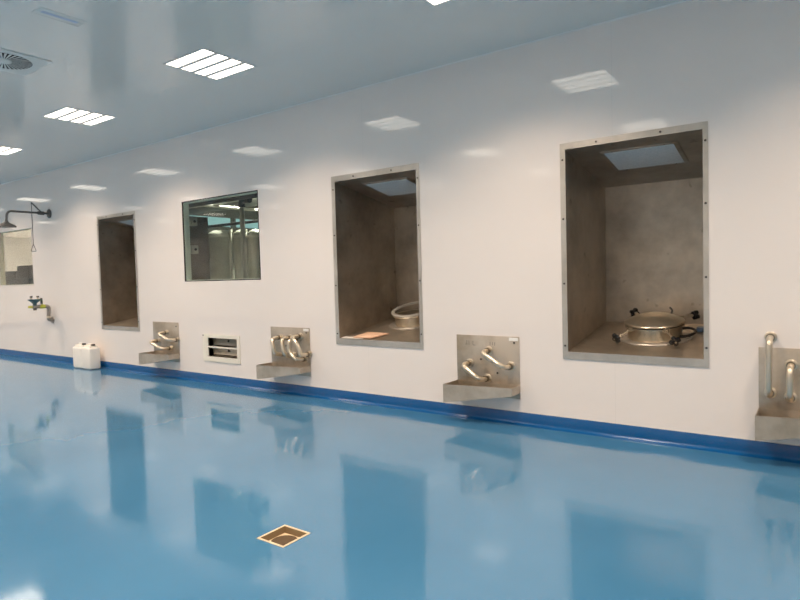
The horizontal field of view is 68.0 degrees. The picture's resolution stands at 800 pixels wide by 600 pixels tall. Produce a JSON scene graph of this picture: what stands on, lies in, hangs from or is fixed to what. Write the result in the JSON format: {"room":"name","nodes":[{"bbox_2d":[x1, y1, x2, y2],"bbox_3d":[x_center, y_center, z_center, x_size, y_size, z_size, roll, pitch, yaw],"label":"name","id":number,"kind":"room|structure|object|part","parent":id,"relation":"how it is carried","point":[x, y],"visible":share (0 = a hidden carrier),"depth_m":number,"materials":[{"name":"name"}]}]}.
{"room":"clean room","nodes":[
{"label":"clean room","id":0,"kind":"room"},
{"bbox_2d":[3,230,30,237],"bbox_3d":[-10.162,-2.239,17.082,11.500,0.100,5.420,0,3,36],"label":"ceiling","id":1,"kind":"structure","parent":0,"point":[27,233],"depth_m":20.35,"materials":[{"name":"white"}]},
{"bbox_2d":[3,237,32,271],"bbox_3d":[-14.817,-0.606,20.550,0.100,3.200,5.420,0,3,36],"label":"wall","id":2,"kind":"structure","parent":0,"point":[17,251],"depth_m":21.61,"materials":[{"name":"white paint"}]},
{"bbox_2d":[192,206,257,232],"bbox_3d":[-4.992,-1.113,14.338,0.100,4.200,6.920,0,3,36],"label":"wall","id":3,"kind":"structure","parent":0,"point":[233,214],"depth_m":15.18,"materials":[{"name":"grey"}]},
{"bbox_2d":[189,215,229,226],"bbox_3d":[-4.793,-1.946,14.626,0.020,0.230,1.460,0,3,36],"label":"window","id":4,"kind":"structure","parent":3,"relation":"in","point":[211,220],"depth_m":14.88,"materials":[{"name":"teal"}]},
{"bbox_2d":[189,199,256,214],"bbox_3d":[-2.253,-2.105,11.876,7.180,0.260,0.260,0,3,36],"label":"duct","id":5,"kind":"object","parent":3,"relation":"attached to","point":[198,210],"visible":0.02,"depth_m":13.13,"materials":[{"name":"grey metal"}]},
{"bbox_2d":[201,204,257,211],"bbox_3d":[-3.454,-1.887,12.109,0.064,0.064,1.850,0,3,36],"label":"ceiling light","id":6,"kind":"object","parent":5,"relation":"hanging from","point":[210,205],"visible":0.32,"depth_m":12.02,"materials":[{"name":"grey"}]},
{"bbox_2d":[189,193,256,207],"bbox_3d":[-3.941,-1.766,11.079,5.380,0.076,0.076,0,3,36],"label":"duct","id":7,"kind":"object","parent":3,"relation":"attached to","point":[249,196],"visible":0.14,"depth_m":10.43,"materials":[{"name":"metal"}]},
{"bbox_2d":[189,198,256,208],"bbox_3d":[-2.718,-1.966,11.232,7.180,0.090,0.090,0,3,36],"label":"duct","id":8,"kind":"object","parent":3,"relation":"attached to","point":[252,198],"visible":0.05,"depth_m":11.78,"materials":[{"name":"grey metal"}]},
{"bbox_2d":[208,220,257,227],"bbox_3d":[-3.198,-1.470,11.424,6.180,0.056,0.056,0,3,36],"label":"duct","id":9,"kind":"object","parent":3,"relation":"attached to","point":[250,221],"visible":0.32,"depth_m":11.44,"materials":[{"name":"metal"}]},
{"bbox_2d":[236,219,257,228],"bbox_3d":[-3.816,-2.028,15.977,0.020,0.230,1.600,0,3,36],"label":"window","id":10,"kind":"structure","parent":3,"relation":"in","point":[251,225],"depth_m":15.72,"materials":[{"name":"teal glass"}]},
{"bbox_2d":[0,0,681,183],"bbox_3d":[-6.651,-2.228,6.152,30.000,0.100,8.000,0,3,36],"label":"ceiling","id":11,"kind":"structure","parent":0,"point":[111,64],"depth_m":5.45,"materials":[{"name":"white paint"}]},
{"bbox_2d":[0,146,23,154],"bbox_3d":[-6.237,-2.351,9.071,0.624,0.098,0.624,0,3,36],"label":"ceiling light","id":12,"kind":"object","parent":11,"relation":"attached to","point":[3,150],"visible":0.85,"depth_m":9.19,"materials":[{"name":"white plastic"}]},
{"bbox_2d":[0,149,20,154],"bbox_3d":[-6.100,-2.335,9.261,0.584,0.029,0.118,0,3,36],"label":"diffuser","id":13,"kind":"object","parent":12,"relation":"attached to","point":[7,151],"depth_m":9.26,"materials":[{"name":"white plastic"}]},
{"bbox_2d":[0,48,51,75],"bbox_3d":[-3.689,-2.251,5.507,0.600,0.070,0.600,0,3,36],"label":"ceiling vent","id":14,"kind":"object","parent":11,"relation":"in","point":[13,62],"visible":0.99,"depth_m":5.57,"materials":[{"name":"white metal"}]},
{"bbox_2d":[32,7,85,26],"bbox_3d":[-2.674,-2.220,4.654,0.144,0.004,0.350,0,3,36],"label":"ceiling plate","id":15,"kind":"object","parent":11,"relation":"attached to","point":[41,11],"visible":1,"depth_m":4.64,"materials":[{"name":"white"}]},
{"bbox_2d":[42,107,116,125],"bbox_3d":[-4.022,-2.342,7.435,0.624,0.098,0.624,0,3,36],"label":"ceiling light","id":16,"kind":"object","parent":11,"relation":"attached to","point":[69,114],"visible":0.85,"depth_m":7.42,"materials":[{"name":"white plastic"}]},
{"bbox_2d":[46,108,75,117],"bbox_3d":[-4.157,-2.304,7.248,0.584,0.029,0.118,0,3,36],"label":"diffuser","id":17,"kind":"object","parent":16,"relation":"attached to","point":[62,112],"depth_m":7.25,"materials":[{"name":"white plastic"}]},
{"bbox_2d":[59,110,88,119],"bbox_3d":[-4.066,-2.311,7.374,0.584,0.029,0.118,0,3,36],"label":"diffuser","id":18,"kind":"object","parent":16,"relation":"attached to","point":[77,114],"depth_m":7.37,"materials":[{"name":"white plastic"}]},
{"bbox_2d":[72,113,99,122],"bbox_3d":[-3.975,-2.319,7.500,0.584,0.029,0.118,0,3,36],"label":"diffuser","id":19,"kind":"object","parent":16,"relation":"attached to","point":[88,117],"depth_m":7.49,"materials":[{"name":"white plastic"}]},
{"bbox_2d":[84,116,113,124],"bbox_3d":[-3.884,-2.327,7.625,0.584,0.029,0.118,0,3,36],"label":"diffuser","id":20,"kind":"object","parent":16,"relation":"attached to","point":[100,119],"depth_m":7.62,"materials":[{"name":"white plastic"}]},
{"bbox_2d":[164,48,256,79],"bbox_3d":[-1.849,-2.332,5.776,0.624,0.098,0.624,0,3,36],"label":"ceiling light","id":21,"kind":"object","parent":11,"relation":"attached to","point":[204,62],"visible":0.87,"depth_m":5.75,"materials":[{"name":"white plastic"}]},
{"bbox_2d":[168,49,212,66],"bbox_3d":[-1.984,-2.293,5.589,0.584,0.029,0.118,0,3,36],"label":"diffuser","id":22,"kind":"object","parent":21,"relation":"attached to","point":[201,54],"depth_m":5.59,"materials":[{"name":"white plastic"}]},
{"bbox_2d":[182,54,226,70],"bbox_3d":[-1.893,-2.301,5.715,0.584,0.029,0.118,0,3,36],"label":"diffuser","id":23,"kind":"object","parent":21,"relation":"attached to","point":[214,59],"depth_m":5.71,"materials":[{"name":"white plastic"}]},
{"bbox_2d":[196,59,239,74],"bbox_3d":[-1.802,-2.308,5.840,0.584,0.029,0.118,0,3,36],"label":"diffuser","id":24,"kind":"object","parent":21,"relation":"attached to","point":[226,64],"depth_m":5.84,"materials":[{"name":"white plastic"}]},
{"bbox_2d":[209,64,253,78],"bbox_3d":[-1.711,-2.316,5.966,0.584,0.029,0.118,0,3,36],"label":"diffuser","id":25,"kind":"object","parent":21,"relation":"attached to","point":[238,68],"depth_m":5.96,"materials":[{"name":"white plastic"}]},
{"bbox_2d":[424,0,451,6],"bbox_3d":[0.333,-2.325,4.204,0.624,0.098,0.624,0,3,36],"label":"ceiling light","id":26,"kind":"object","parent":11,"relation":"attached to","point":[435,2],"visible":1,"depth_m":4.56,"materials":[{"name":"white plastic"}]},
{"bbox_2d":[428,0,446,4],"bbox_3d":[0.470,-2.309,4.394,0.584,0.029,0.118,0,3,36],"label":"diffuser","id":27,"kind":"object","parent":26,"relation":"attached to","point":[435,2],"depth_m":4.57,"materials":[{"name":"white plastic"}]},
{"bbox_2d":[0,0,799,445],"bbox_3d":[-4.237,-0.605,9.497,30.000,3.548,0.080,0,3,36],"label":"wall","id":28,"kind":"structure","parent":0,"point":[485,134],"depth_m":5.76,"materials":[{"name":"white paint"}]},
{"bbox_2d":[0,228,33,285],"bbox_3d":[-7.775,-0.856,12.052,1.590,1.119,0.103,0,3,36],"label":"window","id":29,"kind":"structure","parent":28,"relation":"in","point":[2,258],"depth_m":12.50,"materials":[{"name":"white"}]},
{"bbox_2d":[0,202,51,251],"bbox_3d":[-6.785,-1.327,10.706,0.300,0.899,0.874,0,3,36],"label":"shower","id":30,"kind":"object","parent":28,"relation":"attached to","point":[5,224],"visible":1,"depth_m":10.71,"materials":[{"name":"metal"}]},
{"bbox_3d":[-6.754,-1.513,10.747,0.038,0.195,0.732,0,3,36],"label":"arm","id":31,"kind":"part","parent":30,"relation":"part of","materials":[{"name":"metal"}]},
{"bbox_3d":[-6.709,-1.400,10.811,0.011,0.760,0.012,0,3,36],"label":"pull rod","id":32,"kind":"part","parent":30,"relation":"part of","materials":[{"name":"metal"}]},
{"bbox_2d":[28,296,53,323],"bbox_3d":[-6.678,0.187,11.006,0.230,0.533,0.414,0,3,36],"label":"station","id":33,"kind":"object","parent":28,"relation":"attached to","point":[34,302],"visible":1,"depth_m":11.00,"materials":[{"name":"grey metal"}]},
{"bbox_2d":[28,299,41,305],"bbox_3d":[-6.735,0.057,10.925,0.230,0.136,0.230,0,3,36],"label":"bowl","id":34,"kind":"object","parent":33,"relation":"on","point":[34,301],"depth_m":10.90,"materials":[{"name":"teal"}]},
{"bbox_2d":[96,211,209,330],"bbox_3d":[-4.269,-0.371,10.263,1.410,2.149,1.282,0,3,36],"label":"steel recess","id":35,"kind":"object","parent":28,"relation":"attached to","point":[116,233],"visible":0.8,"depth_m":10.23,"materials":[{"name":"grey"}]},
{"bbox_3d":[-4.404,-1.290,10.043,0.570,0.090,0.455,0,3,36],"label":"frosted pane","id":36,"kind":"part","parent":35,"relation":"part of","materials":[{"name":"white glass"}]},
{"bbox_2d":[189,217,196,225],"bbox_3d":[-3.500,-1.323,10.008,0.129,0.140,0.120,0,3,36],"label":"switch box","id":37,"kind":"object","parent":35,"relation":"attached to","point":[192,220],"visible":0.89,"depth_m":9.96,"materials":[{"name":"grey"}]},
{"bbox_2d":[190,245,198,253],"bbox_3d":[-3.487,-0.854,10.028,0.129,0.140,0.120,0,3,36],"label":"switch box","id":38,"kind":"object","parent":35,"relation":"attached to","point":[194,248],"visible":0.9,"depth_m":9.99,"materials":[{"name":"grey"}]},
{"bbox_3d":[-4.242,-0.357,10.302,1.410,2.115,1.188,0,3,36],"label":"casing","id":39,"kind":"part","parent":35,"relation":"part of","materials":[{"name":"metal"}]},
{"bbox_2d":[139,322,179,364],"bbox_3d":[-3.626,0.664,8.922,0.694,0.644,0.262,0,3,36],"label":"trough","id":40,"kind":"object","parent":28,"relation":"attached to","point":[166,340],"visible":1,"depth_m":8.93,"materials":[{"name":"metal"}]},
{"bbox_2d":[139,351,179,364],"bbox_3d":[-3.633,0.895,8.936,0.667,0.182,0.254,0,3,36],"label":"basin","id":41,"kind":"object","parent":40,"relation":"attached to","point":[153,356],"depth_m":8.91,"materials":[{"name":"grey metal"}]},
{"bbox_3d":[-3.564,0.634,9.031,0.667,0.596,0.008,0,3,36],"label":"plate","id":42,"kind":"part","parent":40,"relation":"part of","materials":[{"name":"metal"}]},
{"bbox_2d":[182,190,260,281],"bbox_3d":[-2.466,-0.850,8.213,1.653,1.160,0.103,0,3,36],"label":"window","id":43,"kind":"structure","parent":28,"relation":"in","point":[185,205],"depth_m":8.65,"materials":[{"name":"grey metal"}]},
{"bbox_2d":[203,334,240,363],"bbox_3d":[-2.392,0.667,8.391,0.802,0.385,0.356,0,3,36],"label":"air vent","id":44,"kind":"object","parent":28,"relation":"in","point":[228,346],"visible":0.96,"depth_m":8.35,"materials":[{"name":"white metal"}]},
{"bbox_3d":[-2.400,0.587,8.331,0.624,0.105,0.044,0,3,36],"label":"damper blade","id":45,"kind":"part","parent":44,"relation":"part of","materials":[{"name":"beige"}]},
{"bbox_3d":[-2.396,0.722,8.336,0.624,0.105,0.044,0,3,36],"label":"damper blade","id":46,"kind":"part","parent":44,"relation":"part of","materials":[{"name":"beige"}]},
{"bbox_2d":[256,327,311,378],"bbox_3d":[-1.438,0.671,7.337,0.730,0.644,0.264,0,3,36],"label":"trough","id":47,"kind":"object","parent":28,"relation":"attached to","point":[290,346],"visible":1,"depth_m":7.34,"materials":[{"name":"metal"}]},
{"bbox_2d":[256,362,310,378],"bbox_3d":[-1.449,0.902,7.354,0.693,0.182,0.256,0,3,36],"label":"basin","id":48,"kind":"object","parent":47,"relation":"in","point":[272,369],"depth_m":7.33,"materials":[{"name":"grey metal"}]},
{"bbox_3d":[-1.378,0.640,7.451,0.693,0.596,0.008,0,3,36],"label":"plate","id":49,"kind":"part","parent":47,"relation":"part of","materials":[{"name":"metal"}]},
{"bbox_2d":[0,0,689,184],"bbox_3d":[-4.311,-2.369,9.387,30.000,0.012,0.012,0,3,36],"label":"trim","id":50,"kind":"structure","parent":28,"relation":"attached to","point":[682,1],"depth_m":6.14,"materials":[{"name":"white"}]},
{"bbox_2d":[331,163,423,348],"bbox_3d":[0.102,-0.372,7.101,1.460,2.187,1.282,0,3,36],"label":"steel recess","id":51,"kind":"object","parent":28,"relation":"attached to","point":[376,224],"visible":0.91,"depth_m":7.23,"materials":[{"name":"grey metal"}]},
{"bbox_3d":[-0.032,-1.306,6.882,0.640,0.105,0.510,0,3,36],"label":"panel","id":52,"kind":"part","parent":51,"relation":"part of","materials":[{"name":"metal"}]},
{"bbox_3d":[-0.033,-1.301,6.880,0.570,0.090,0.455,0,3,36],"label":"frosted pane","id":53,"kind":"part","parent":51,"relation":"part of","materials":[{"name":"white glass"}]},
{"bbox_2d":[389,301,419,329],"bbox_3d":[0.176,0.152,7.274,0.636,0.371,0.629,0,3,36],"label":"port","id":54,"kind":"object","parent":51,"relation":"in","point":[408,319],"visible":0.48,"depth_m":7.10,"materials":[{"name":"metal"}]},
{"bbox_3d":[-0.540,0.438,6.891,0.329,0.013,0.063,0,3,36],"label":"slip","id":55,"kind":"object","parent":51,"relation":"on","visible":0},
{"bbox_2d":[353,332,388,338],"bbox_3d":[-0.330,0.406,6.849,0.359,0.048,0.232,0,3,36],"label":"folded paper","id":56,"kind":"object","parent":55,"relation":"on","point":[370,335],"visible":1,"depth_m":6.83,"materials":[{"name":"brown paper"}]},
{"bbox_2d":[0,349,799,463],"bbox_3d":[-4.229,1.111,9.516,30.000,0.117,0.050,0,3,36],"label":"baseboard","id":57,"kind":"structure","parent":28,"relation":"attached to","point":[735,446],"depth_m":5.77,"materials":[{"name":"blue plastic"}]},
{"bbox_2d":[443,334,520,402],"bbox_3d":[0.779,0.679,5.717,0.685,0.644,0.292,0,3,36],"label":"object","id":58,"kind":"object","parent":28,"relation":"attached to","point":[488,367],"visible":1,"depth_m":5.75,"materials":[{"name":"metal"}]},
{"bbox_2d":[443,380,519,402],"bbox_3d":[0.783,0.909,5.724,0.685,0.182,0.284,0,3,36],"label":"basin","id":59,"kind":"object","parent":58,"relation":"in","point":[457,390],"depth_m":5.71,"materials":[{"name":"grey metal"}]},
{"bbox_2d":[560,121,708,367],"bbox_3d":[2.313,-0.344,5.503,1.423,2.161,1.282,0,3,36],"label":"steel recess","id":60,"kind":"object","parent":28,"relation":"attached to","point":[635,206],"depth_m":5.74,"materials":[{"name":"grey metal"}]},
{"bbox_3d":[2.180,-1.272,5.284,0.640,0.105,0.510,0,3,36],"label":"panel","id":61,"kind":"part","parent":60,"relation":"part of","materials":[{"name":"metal"}]},
{"bbox_3d":[2.179,-1.267,5.283,0.570,0.090,0.455,0,3,36],"label":"frosted pane","id":62,"kind":"part","parent":60,"relation":"part of","materials":[{"name":"white glass"}]},
{"bbox_2d":[612,307,699,345],"bbox_3d":[2.349,0.236,5.449,0.657,0.314,0.723,0,3,36],"label":"lid","id":63,"kind":"object","parent":60,"relation":"in","point":[648,328],"visible":1,"depth_m":5.30,"materials":[{"name":"metal"}]},
{"bbox_3d":[1.954,0.346,5.358,0.062,0.095,0.094,-3,3,-27],"label":"knob","id":64,"kind":"part","parent":63,"relation":"part of","materials":[{"name":"black plastic"}]},
{"bbox_3d":[2.319,0.125,5.861,0.093,0.096,0.048,-2,2,-3],"label":"knob","id":65,"kind":"part","parent":63,"relation":"part of","materials":[{"name":"black plastic"}]},
{"bbox_3d":[2.347,0.352,5.059,0.089,0.090,0.061,-2,2,-9],"label":"knob","id":66,"kind":"part","parent":63,"relation":"part of","materials":[{"name":"black plastic"}]},
{"bbox_3d":[2.745,0.139,5.507,0.045,0.091,0.089,-2,2,-7],"label":"knob","id":67,"kind":"part","parent":63,"relation":"part of","materials":[{"name":"black plastic"}]},
{"bbox_3d":[2.785,0.270,5.481,0.080,0.052,0.083,0,3,36],"label":"bottle cap","id":68,"kind":"part","parent":60,"relation":"part of","materials":[{"name":"blue plastic"}]},
{"bbox_2d":[755,332,799,440],"bbox_3d":[2.911,0.625,4.172,0.685,0.764,0.292,0,3,36],"label":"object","id":69,"kind":"object","parent":28,"relation":"attached to","point":[777,417],"visible":1,"depth_m":4.34,"materials":[{"name":"metal"}]},
{"bbox_2d":[755,408,799,440],"bbox_3d":[2.916,0.916,4.181,0.685,0.182,0.284,0,3,36],"label":"basin","id":70,"kind":"object","parent":69,"relation":"in","point":[770,423],"depth_m":4.23,"materials":[{"name":"grey metal"}]},
{"bbox_3d":[2.995,0.654,4.288,0.685,0.596,0.008,0,3,36],"label":"plate","id":71,"kind":"part","parent":69,"relation":"part of","materials":[{"name":"metal"}]},
{"bbox_2d":[0,355,799,599],"bbox_3d":[-6.552,1.426,6.304,30.000,0.120,8.000,0,3,36],"label":"floor","id":72,"kind":"structure","parent":0,"point":[115,485],"depth_m":3.79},
{"bbox_2d":[73,342,86,368],"bbox_3d":[-5.509,0.955,10.266,0.295,0.435,0.188,0,3,36],"label":"jerrycan","id":73,"kind":"object","parent":72,"relation":"on","point":[77,354],"visible":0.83,"depth_m":10.18,"materials":[{"name":"white plastic"}]},
{"bbox_2d":[81,343,100,369],"bbox_3d":[-5.259,0.956,10.083,0.295,0.435,0.188,0,3,36],"label":"jerrycan","id":74,"kind":"object","parent":72,"relation":"on","point":[90,352],"visible":1,"depth_m":10.00,"materials":[{"name":"white plastic"}]},
{"bbox_2d":[257,525,310,547],"bbox_3d":[-0.653,1.359,3.343,0.213,0.063,0.213,0,3,36],"label":"floor drain","id":75,"kind":"object","parent":72,"relation":"in","point":[282,536],"visible":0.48,"depth_m":3.38,"materials":[{"name":"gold metal"}]},
{"bbox_2d":[261,526,306,540],"bbox_3d":[-0.654,1.345,3.342,0.185,0.031,0.185,0,3,36],"label":"tray","id":76,"kind":"object","parent":75,"relation":"on","point":[283,533],"depth_m":3.40,"materials":[{"name":"beige metal"}]},
{"bbox_3d":[-10.073,1.067,17.220,11.500,0.120,5.420,0,3,36],"label":"floor","id":77,"kind":"structure","parent":0,"visible":0},
{"bbox_2d":[5,271,17,279],"bbox_3d":[-11.446,0.044,18.388,1.700,1.899,0.835,0,3,36],"label":"tall cabinet","id":78,"kind":"object","parent":77,"relation":"on","point":[9,274],"visible":0.18,"depth_m":18.22,"materials":[{"name":"grey metal"}]},
{"bbox_3d":[-12.020,0.037,18.320,0.810,1.750,0.018,0,3,36],"label":"door","id":79,"kind":"part","parent":78,"relation":"part of","materials":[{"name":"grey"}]},
{"bbox_2d":[6,279,33,284],"bbox_3d":[-10.718,0.254,16.238,3.400,1.619,0.385,0,3,36],"label":"tall cabinet","id":80,"kind":"object","parent":77,"relation":"on","point":[10,281],"visible":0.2,"depth_m":15.39,"materials":[{"name":"grey metal"}]},
{"bbox_3d":[-10.128,0.239,15.604,1.660,1.470,0.018,0,3,36],"label":"door","id":81,"kind":"part","parent":80,"relation":"part of","materials":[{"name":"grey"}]},
{"bbox_2d":[17,265,32,278],"bbox_3d":[-9.883,0.032,16.454,1.500,1.999,0.735,0,3,36],"label":"tall cabinet","id":82,"kind":"object","parent":77,"relation":"on","point":[26,271],"visible":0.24,"depth_m":16.27,"materials":[{"name":"grey metal"}]},
{"bbox_3d":[-10.387,0.023,16.396,0.710,1.850,0.018,0,3,36],"label":"door","id":83,"kind":"part","parent":82,"relation":"part of","materials":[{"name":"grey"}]},
{"bbox_3d":[-9.779,0.025,15.957,0.710,1.850,0.018,0,3,36],"label":"door","id":84,"kind":"part","parent":82,"relation":"part of","materials":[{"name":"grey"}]},
{"bbox_3d":[2.561,1.069,9.007,18.400,0.120,6.920,0,3,36],"label":"floor","id":85,"kind":"structure","parent":0,"visible":0},
{"bbox_2d":[208,230,234,278],"bbox_3d":[-3.746,-0.233,12.601,0.644,2.519,0.644,0,3,36],"label":"storage tank","id":86,"kind":"object","parent":85,"relation":"on","point":[219,257],"visible":0.38,"depth_m":12.29,"materials":[{"name":"metal"}]},
{"bbox_2d":[228,230,232,278],"bbox_3d":[-3.386,-0.187,11.972,0.084,2.459,0.084,0,3,36],"label":"standpipe","id":87,"kind":"object","parent":85,"relation":"on","point":[229,231],"visible":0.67,"depth_m":11.92,"materials":[{"name":"grey metal"}]},
{"bbox_2d":[232,230,247,278],"bbox_3d":[-3.133,-0.191,11.912,0.374,2.459,0.374,0,3,36],"label":"storage tank","id":88,"kind":"object","parent":85,"relation":"on","point":[236,236],"visible":0.3,"depth_m":11.73,"materials":[{"name":"metal"}]},
{"bbox_2d":[238,198,251,278],"bbox_3d":[-2.766,-0.392,10.745,0.278,2.938,0.120,0,3,36],"label":"riser pipe","id":89,"kind":"object","parent":85,"relation":"on","point":[241,204],"visible":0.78,"depth_m":10.73,"materials":[{"name":"grey metal"}]},
{"bbox_2d":[245,229,247,277],"bbox_3d":[-3.025,-0.175,11.687,0.104,2.439,0.104,0,3,36],"label":"standpipe","id":90,"kind":"object","parent":85,"relation":"on","point":[245,229],"visible":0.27,"depth_m":11.63,"materials":[{"name":"grey metal"}]},
{"bbox_2d":[246,229,259,277],"bbox_3d":[-2.808,-0.180,11.678,0.354,2.439,0.354,0,3,36],"label":"storage tank","id":91,"kind":"object","parent":85,"relation":"on","point":[252,236],"visible":0.4,"depth_m":11.50,"materials":[{"name":"metal"}]}
]}

